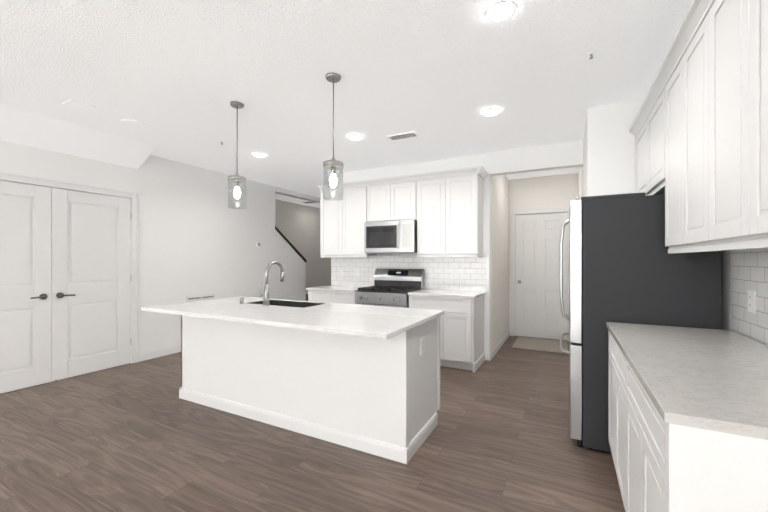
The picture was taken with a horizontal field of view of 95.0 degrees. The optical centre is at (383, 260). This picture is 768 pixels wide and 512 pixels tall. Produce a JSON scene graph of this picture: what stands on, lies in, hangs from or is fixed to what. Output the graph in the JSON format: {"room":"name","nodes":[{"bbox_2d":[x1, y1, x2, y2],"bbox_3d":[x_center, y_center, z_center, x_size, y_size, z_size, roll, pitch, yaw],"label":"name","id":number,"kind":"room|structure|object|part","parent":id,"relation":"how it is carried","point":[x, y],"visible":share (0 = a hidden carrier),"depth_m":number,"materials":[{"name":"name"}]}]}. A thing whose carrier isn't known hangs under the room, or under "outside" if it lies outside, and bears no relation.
{"room":"kitchen","nodes":[
{"label":"kitchen","id":0,"kind":"room"},
{"bbox_2d":[0,140,319,354],"bbox_3d":[-3.303,-0.045,4.609,0.160,2.750,12.820,0,0,27],"label":"wall","id":1,"kind":"structure","parent":0,"point":[197,235],"depth_m":5.16,"materials":[{"name":"white paint"}]},
{"bbox_2d":[0,172,137,393],"bbox_3d":[-3.603,0.229,3.822,0.100,2.202,1.726,0,0,27],"label":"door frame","id":2,"kind":"structure","parent":1,"relation":"attached to","point":[69,283],"depth_m":3.93,"materials":[{"name":"white wood"}]},
{"bbox_2d":[138,346,180,361],"bbox_3d":[-2.453,1.284,6.084,0.033,0.090,3.343,0,0,27],"label":"baseboard","id":3,"kind":"structure","parent":1,"relation":"attached to","point":[177,349],"depth_m":4.82,"materials":[{"name":"white wood"}]},
{"bbox_2d":[186,294,214,301],"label":"vent","id":4,"kind":"object","parent":1,"relation":"attached to","point":[208,296],"depth_m":5.37,"materials":[{"name":"white metal"}]},
{"bbox_2d":[275,226,306,261],"bbox_3d":[-1.938,-0.299,7.194,0.155,0.698,0.903,0,0,27],"label":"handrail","id":5,"kind":"object","parent":1,"relation":"on","point":[290,244],"visible":0.43,"depth_m":7.13,"materials":[{"name":"brown wood"}]},
{"bbox_2d":[275,199,330,293],"bbox_3d":[-2.812,-0.046,7.773,0.120,2.750,6.750,0,0,27],"label":"wall","id":6,"kind":"structure","parent":0,"point":[297,225],"depth_m":9.19,"materials":[{"name":"white paint"}]},
{"bbox_2d":[0,336,624,511],"bbox_3d":[-1.064,1.380,3.517,7.340,0.100,13.140,0,0,27],"label":"floor","id":7,"kind":"structure","parent":0,"point":[141,436],"depth_m":2.40,"materials":[{"name":"brown wood"}]},
{"bbox_2d":[179,301,439,463],"bbox_3d":[-0.751,0.888,3.159,2.394,0.884,0.713,0,0,27],"label":"kitchen island","id":8,"kind":"object","parent":7,"relation":"on","point":[364,378],"depth_m":2.67,"materials":[{"name":"white wood"}]},
{"bbox_2d":[141,301,428,340],"bbox_3d":[-0.916,0.431,2.829,2.435,0.030,0.645,0,0,27],"label":"island countertop","id":9,"kind":"structure","parent":8,"relation":"on","point":[382,326],"depth_m":2.60,"materials":[{"name":"white stone"}]},
{"bbox_2d":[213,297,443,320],"bbox_3d":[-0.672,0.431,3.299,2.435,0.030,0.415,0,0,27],"label":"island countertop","id":10,"kind":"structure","parent":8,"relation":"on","point":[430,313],"depth_m":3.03,"materials":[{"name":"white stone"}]},
{"bbox_2d":[239,261,283,305],"bbox_3d":[-1.167,0.212,3.363,0.373,0.408,0.250,0,0,27],"label":"faucet","id":11,"kind":"object","parent":10,"relation":"on","point":[266,302],"depth_m":3.23,"materials":[{"name":"silver metal"}]},
{"bbox_2d":[306,289,333,302],"bbox_3d":[-0.779,0.888,5.431,0.483,0.884,0.622,0,0,27],"label":"base cabinet","id":12,"kind":"object","parent":7,"relation":"on","point":[316,295],"depth_m":5.17,"materials":[{"name":"white wood"}]},
{"bbox_2d":[314,285,363,292],"bbox_3d":[-0.630,0.431,5.343,0.859,0.030,0.642,0,0,27],"label":"countertop","id":13,"kind":"structure","parent":12,"relation":"on","point":[331,288],"depth_m":5.15,"materials":[{"name":"white stone"}]},
{"bbox_2d":[334,293,354,303],"bbox_3d":[-0.455,0.888,5.264,0.483,0.884,0.622,0,0,27],"label":"base cabinet","id":14,"kind":"object","parent":7,"relation":"on","point":[347,298],"depth_m":4.97,"materials":[{"name":"white wood"}]},
{"bbox_2d":[355,269,423,307],"bbox_3d":[0.078,0.730,4.921,0.768,1.200,0.695,0,0,27],"label":"range","id":15,"kind":"object","parent":7,"relation":"on","point":[391,287],"visible":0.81,"depth_m":4.85,"materials":[{"name":"silver metal"}]},
{"bbox_2d":[409,293,485,372],"bbox_3d":[0.822,0.888,4.602,0.835,0.884,0.622,0,0,27],"label":"base cabinet","id":16,"kind":"object","parent":7,"relation":"on","point":[462,332],"depth_m":4.26,"materials":[{"name":"white wood"}]},
{"bbox_2d":[408,289,481,296],"bbox_3d":[0.831,0.431,4.586,0.858,0.030,0.642,0,0,27],"label":"countertop","id":17,"kind":"structure","parent":16,"relation":"on","point":[425,292],"depth_m":4.43,"materials":[{"name":"white stone"}]},
{"bbox_2d":[512,337,567,352],"bbox_3d":[2.462,1.323,5.530,0.750,0.012,0.800,0,0,27],"label":"rug","id":18,"kind":"object","parent":7,"relation":"on","point":[548,345],"visible":0.86,"depth_m":5.49,"materials":[{"name":"beige fabric"}]},
{"bbox_2d":[608,330,617,478],"bbox_3d":[1.598,0.889,1.854,0.627,0.884,0.843,0,0,27],"label":"base cabinet","id":19,"kind":"object","parent":7,"relation":"on","point":[612,350],"depth_m":2.14,"materials":[{"name":"white wood"}]},
{"bbox_2d":[559,192,721,451],"bbox_3d":[1.865,0.440,2.740,0.885,1.780,0.915,0,0,27],"label":"fridge","id":20,"kind":"object","parent":7,"relation":"on","point":[625,266],"visible":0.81,"depth_m":2.38,"materials":[{"name":"black metal"}]},
{"bbox_2d":[618,346,767,511],"bbox_3d":[1.260,0.889,1.204,0.629,0.884,0.859,0,0,27],"label":"base cabinet","id":21,"kind":"object","parent":7,"relation":"on","point":[665,464],"depth_m":0.96,"materials":[{"name":"white wood"}]},
{"bbox_2d":[606,322,767,433],"bbox_3d":[1.421,0.432,1.526,0.640,0.030,1.590,0,0,27],"label":"countertop","id":22,"kind":"structure","parent":21,"relation":"on","point":[708,377],"depth_m":1.32,"materials":[{"name":"white stone"}]},
{"bbox_2d":[0,0,692,207],"bbox_3d":[-1.064,-1.355,3.516,7.340,0.330,13.140,0,0,27],"label":"ceiling","id":23,"kind":"structure","parent":0,"point":[176,77],"depth_m":2.72,"materials":[{"name":"white paint"}]},
{"bbox_2d":[62,99,95,110],"bbox_3d":[-2.728,-1.402,3.148,0.198,0.034,0.185,0,0,27],"label":"ceiling vent","id":24,"kind":"object","parent":23,"relation":"in","point":[73,103],"depth_m":3.21,"materials":[{"name":"white metal"}]},
{"bbox_2d":[121,119,144,126],"bbox_3d":[-2.592,-1.412,3.632,0.200,0.015,0.200,0,0,27],"label":"ceiling speaker","id":25,"kind":"object","parent":23,"relation":"attached to","point":[132,122],"visible":0.96,"depth_m":3.62,"materials":[{"name":"white plastic"}]},
{"bbox_2d":[228,101,246,208],"bbox_3d":[-1.336,-0.947,3.201,0.160,0.944,0.160,0,0,27],"label":"pendant light","id":26,"kind":"object","parent":23,"relation":"hanging from","point":[236,178],"visible":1,"depth_m":3.20,"materials":[{"name":"silver metal"}]},
{"bbox_3d":[-1.336,-0.597,3.201,0.152,0.245,0.152,0,0,27],"label":"lamp shade","id":27,"kind":"part","parent":26,"relation":"part of","materials":[{"name":"clear glass"}]},
{"bbox_2d":[252,152,266,156],"bbox_3d":[-1.673,-1.412,4.732,0.190,0.015,0.190,0,0,27],"label":"recessed light","id":28,"kind":"object","parent":23,"relation":"in","point":[257,154],"visible":1,"depth_m":4.71,"materials":[{"name":"white plastic"}]},
{"bbox_2d":[323,73,343,199],"bbox_3d":[-0.392,-0.947,2.723,0.160,0.944,0.160,0,0,27],"label":"pendant light","id":29,"kind":"object","parent":23,"relation":"hanging from","point":[333,165],"visible":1,"depth_m":2.72,"materials":[{"name":"clear glass"}]},
{"bbox_3d":[-0.392,-0.597,2.724,0.152,0.245,0.152,0,0,27],"label":"lamp shade","id":30,"kind":"part","parent":29,"relation":"part of","materials":[{"name":"clear glass"}]},
{"bbox_2d":[347,134,363,139],"bbox_3d":[-0.327,-1.412,4.047,0.190,0.015,0.190,0,0,27],"label":"recessed light","id":31,"kind":"object","parent":23,"relation":"in","point":[355,137],"visible":0.94,"depth_m":4.03,"materials":[{"name":"white"}]},
{"bbox_2d":[386,131,418,140],"bbox_3d":[0.206,-1.402,3.929,0.356,0.034,0.174,0,0,27],"label":"ceiling vent","id":32,"kind":"object","parent":23,"relation":"in","point":[411,134],"depth_m":4.00,"materials":[{"name":"white metal"}]},
{"bbox_2d":[481,107,500,116],"bbox_3d":[1.022,-1.412,3.359,0.190,0.015,0.190,0,0,27],"label":"recessed light","id":33,"kind":"object","parent":23,"relation":"in","point":[490,111],"visible":0.92,"depth_m":3.33,"materials":[{"name":"white"}]},
{"bbox_2d":[483,0,517,21],"bbox_3d":[0.658,-1.411,1.993,0.190,0.015,0.190,0,0,27],"label":"recessed light","id":34,"kind":"object","parent":23,"relation":"in","point":[498,10],"visible":0.98,"depth_m":1.98,"materials":[{"name":"white plastic"}]},
{"bbox_2d":[586,51,595,59],"bbox_3d":[1.400,-1.402,2.381,0.054,0.034,0.105,0,0,27],"label":"sprinkler","id":35,"kind":"object","parent":23,"relation":"in","point":[592,53],"depth_m":2.41,"materials":[{"name":"white metal"}]},
{"bbox_2d":[331,153,490,353],"bbox_3d":[1.090,-0.046,6.849,2.560,2.750,3.600,0,0,27],"label":"wall","id":36,"kind":"structure","parent":0,"point":[483,160],"depth_m":4.75,"materials":[{"name":"white paint"}]},
{"bbox_2d":[318,182,345,257],"bbox_3d":[-0.714,-0.616,5.558,0.483,1.090,0.336,0,0,27],"label":"upper cabinet","id":37,"kind":"object","parent":36,"relation":"attached to","point":[332,212],"depth_m":5.41,"materials":[{"name":"white wood"}]},
{"bbox_2d":[346,179,377,256],"bbox_3d":[-0.360,-0.615,5.374,0.550,1.090,0.336,0,0,27],"label":"upper cabinet","id":38,"kind":"object","parent":36,"relation":"attached to","point":[357,193],"depth_m":5.21,"materials":[{"name":"white wood"}]},
{"bbox_2d":[370,178,393,221],"bbox_3d":[0.024,-0.853,5.175,0.449,0.615,0.336,0,0,27],"label":"upper cabinet","id":39,"kind":"object","parent":36,"relation":"attached to","point":[381,189],"depth_m":5.01,"materials":[{"name":"white wood"}]},
{"bbox_2d":[394,174,417,221],"bbox_3d":[0.318,-0.853,5.023,0.449,0.615,0.336,0,0,27],"label":"upper cabinet","id":40,"kind":"object","parent":36,"relation":"attached to","point":[405,186],"depth_m":4.84,"materials":[{"name":"white wood"}]},
{"bbox_2d":[364,220,416,252],"bbox_3d":[0.145,-0.323,5.049,0.768,0.436,0.450,0,0,27],"label":"microwave","id":41,"kind":"object","parent":40,"relation":"attached to","point":[399,236],"visible":0.94,"depth_m":4.86,"materials":[{"name":"silver metal"}]},
{"bbox_2d":[332,253,485,290],"bbox_3d":[0.248,-0.065,5.252,2.505,0.961,0.002,0,0,27],"label":"tile backsplash","id":42,"kind":"structure","parent":36,"relation":"attached to","point":[471,271],"depth_m":5.07,"materials":[{"name":"white tile"}]},
{"bbox_2d":[355,269,358,276],"label":"switch plates","id":43,"kind":"object","parent":42,"relation":"attached to","point":[356,270],"depth_m":5.59,"materials":[{"name":"white plastic"}]},
{"bbox_2d":[417,170,453,256],"bbox_3d":[0.696,-0.615,4.827,0.537,1.090,0.336,0,0,27],"label":"upper cabinet","id":44,"kind":"object","parent":36,"relation":"attached to","point":[444,208],"depth_m":4.65,"materials":[{"name":"white wood"}]},
{"bbox_2d":[450,166,485,256],"bbox_3d":[1.038,-0.615,4.650,0.470,1.090,0.336,0,0,27],"label":"upper cabinet","id":45,"kind":"object","parent":36,"relation":"attached to","point":[466,184],"depth_m":4.48,"materials":[{"name":"white wood"}]},
{"bbox_2d":[490,140,582,351],"bbox_3d":[2.706,-0.046,6.012,1.080,2.750,3.600,0,0,27],"label":"wall","id":46,"kind":"structure","parent":0,"point":[541,192],"depth_m":5.33,"materials":[{"name":"white paint"}]},
{"bbox_2d":[488,330,509,360],"bbox_3d":[1.803,1.284,5.431,0.030,0.090,1.763,0,0,27],"label":"baseboard","id":47,"kind":"structure","parent":46,"relation":"attached to","point":[495,350],"depth_m":5.18,"materials":[{"name":"white wood"}]},
{"bbox_2d":[510,207,569,340],"bbox_3d":[2.655,0.228,5.964,0.969,2.202,0.103,0,0,27],"label":"door","id":48,"kind":"structure","parent":46,"relation":"attached to","point":[535,302],"depth_m":5.99,"materials":[{"name":"white wood"}]},
{"bbox_2d":[583,98,644,196],"bbox_3d":[3.327,-0.045,5.133,0.830,2.750,4.590,0,0,27],"label":"wall block","id":49,"kind":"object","parent":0,"point":[609,153],"visible":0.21,"depth_m":3.20,"materials":[{"name":"white paint"}]},
{"bbox_2d":[722,250,767,344],"bbox_3d":[0.831,-0.044,-0.456,0.120,2.750,7.630,0,0,27],"label":"wall","id":50,"kind":"structure","parent":0,"point":[726,290],"depth_m":2.19,"materials":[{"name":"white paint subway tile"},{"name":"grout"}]},
{"bbox_2d":[634,116,641,192],"bbox_3d":[2.241,-0.830,2.778,0.337,0.660,0.582,0,0,27],"label":"upper cabinet","id":51,"kind":"object","parent":50,"relation":"attached to","point":[637,127],"depth_m":2.95,"materials":[{"name":"white wood"}]},
{"bbox_2d":[642,84,657,195],"bbox_3d":[2.027,-0.829,2.366,0.337,0.660,0.582,0,0,27],"label":"upper cabinet","id":52,"kind":"object","parent":50,"relation":"attached to","point":[649,114],"depth_m":2.55,"materials":[{"name":"white wood"}]},
{"bbox_2d":[674,4,697,251],"bbox_3d":[1.631,-0.614,1.600,0.337,1.090,0.493,0,0,27],"label":"upper cabinet","id":53,"kind":"object","parent":50,"relation":"attached to","point":[686,50],"depth_m":1.79,"materials":[{"name":"white wood"}]},
{"bbox_2d":[658,52,753,251],"bbox_3d":[1.807,-0.614,1.941,0.337,1.090,0.511,0,0,27],"label":"upper cabinet","id":54,"kind":"object","parent":50,"relation":"attached to","point":[665,82],"depth_m":2.12,"materials":[{"name":"white wood"}]},
{"bbox_2d":[698,0,767,247],"bbox_3d":[1.457,-0.614,1.266,0.337,1.090,0.494,0,0,27],"label":"upper cabinet","id":55,"kind":"object","parent":50,"relation":"attached to","point":[699,129],"depth_m":1.44,"materials":[{"name":"white wood"}]},
{"bbox_2d":[731,248,767,343],"bbox_3d":[1.710,0.159,1.382,0.002,0.516,1.660,0,0,27],"label":"tile backsplash","id":56,"kind":"structure","parent":50,"relation":"attached to","point":[749,269],"depth_m":1.90,"materials":[{"name":"white tile"}]},
{"bbox_2d":[748,290,754,312],"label":"outlet","id":57,"kind":"object","parent":56,"relation":"attached to","point":[751,301],"depth_m":1.87,"materials":[{"name":"white plastic"}]},
{"bbox_2d":[734,0,767,243],"bbox_3d":[1.296,-0.614,0.955,0.337,1.090,0.444,0,0,27],"label":"upper cabinet","id":58,"kind":"object","parent":50,"relation":"attached to","point":[750,16],"depth_m":1.17,"materials":[{"name":"white wood"}]},
{"bbox_3d":[1.610,-1.117,1.952,0.062,0.085,2.627,0,0,27],"label":"cab crown","id":59,"kind":"part","parent":58,"relation":"part of","materials":[{"name":"white wood"}]}
]}

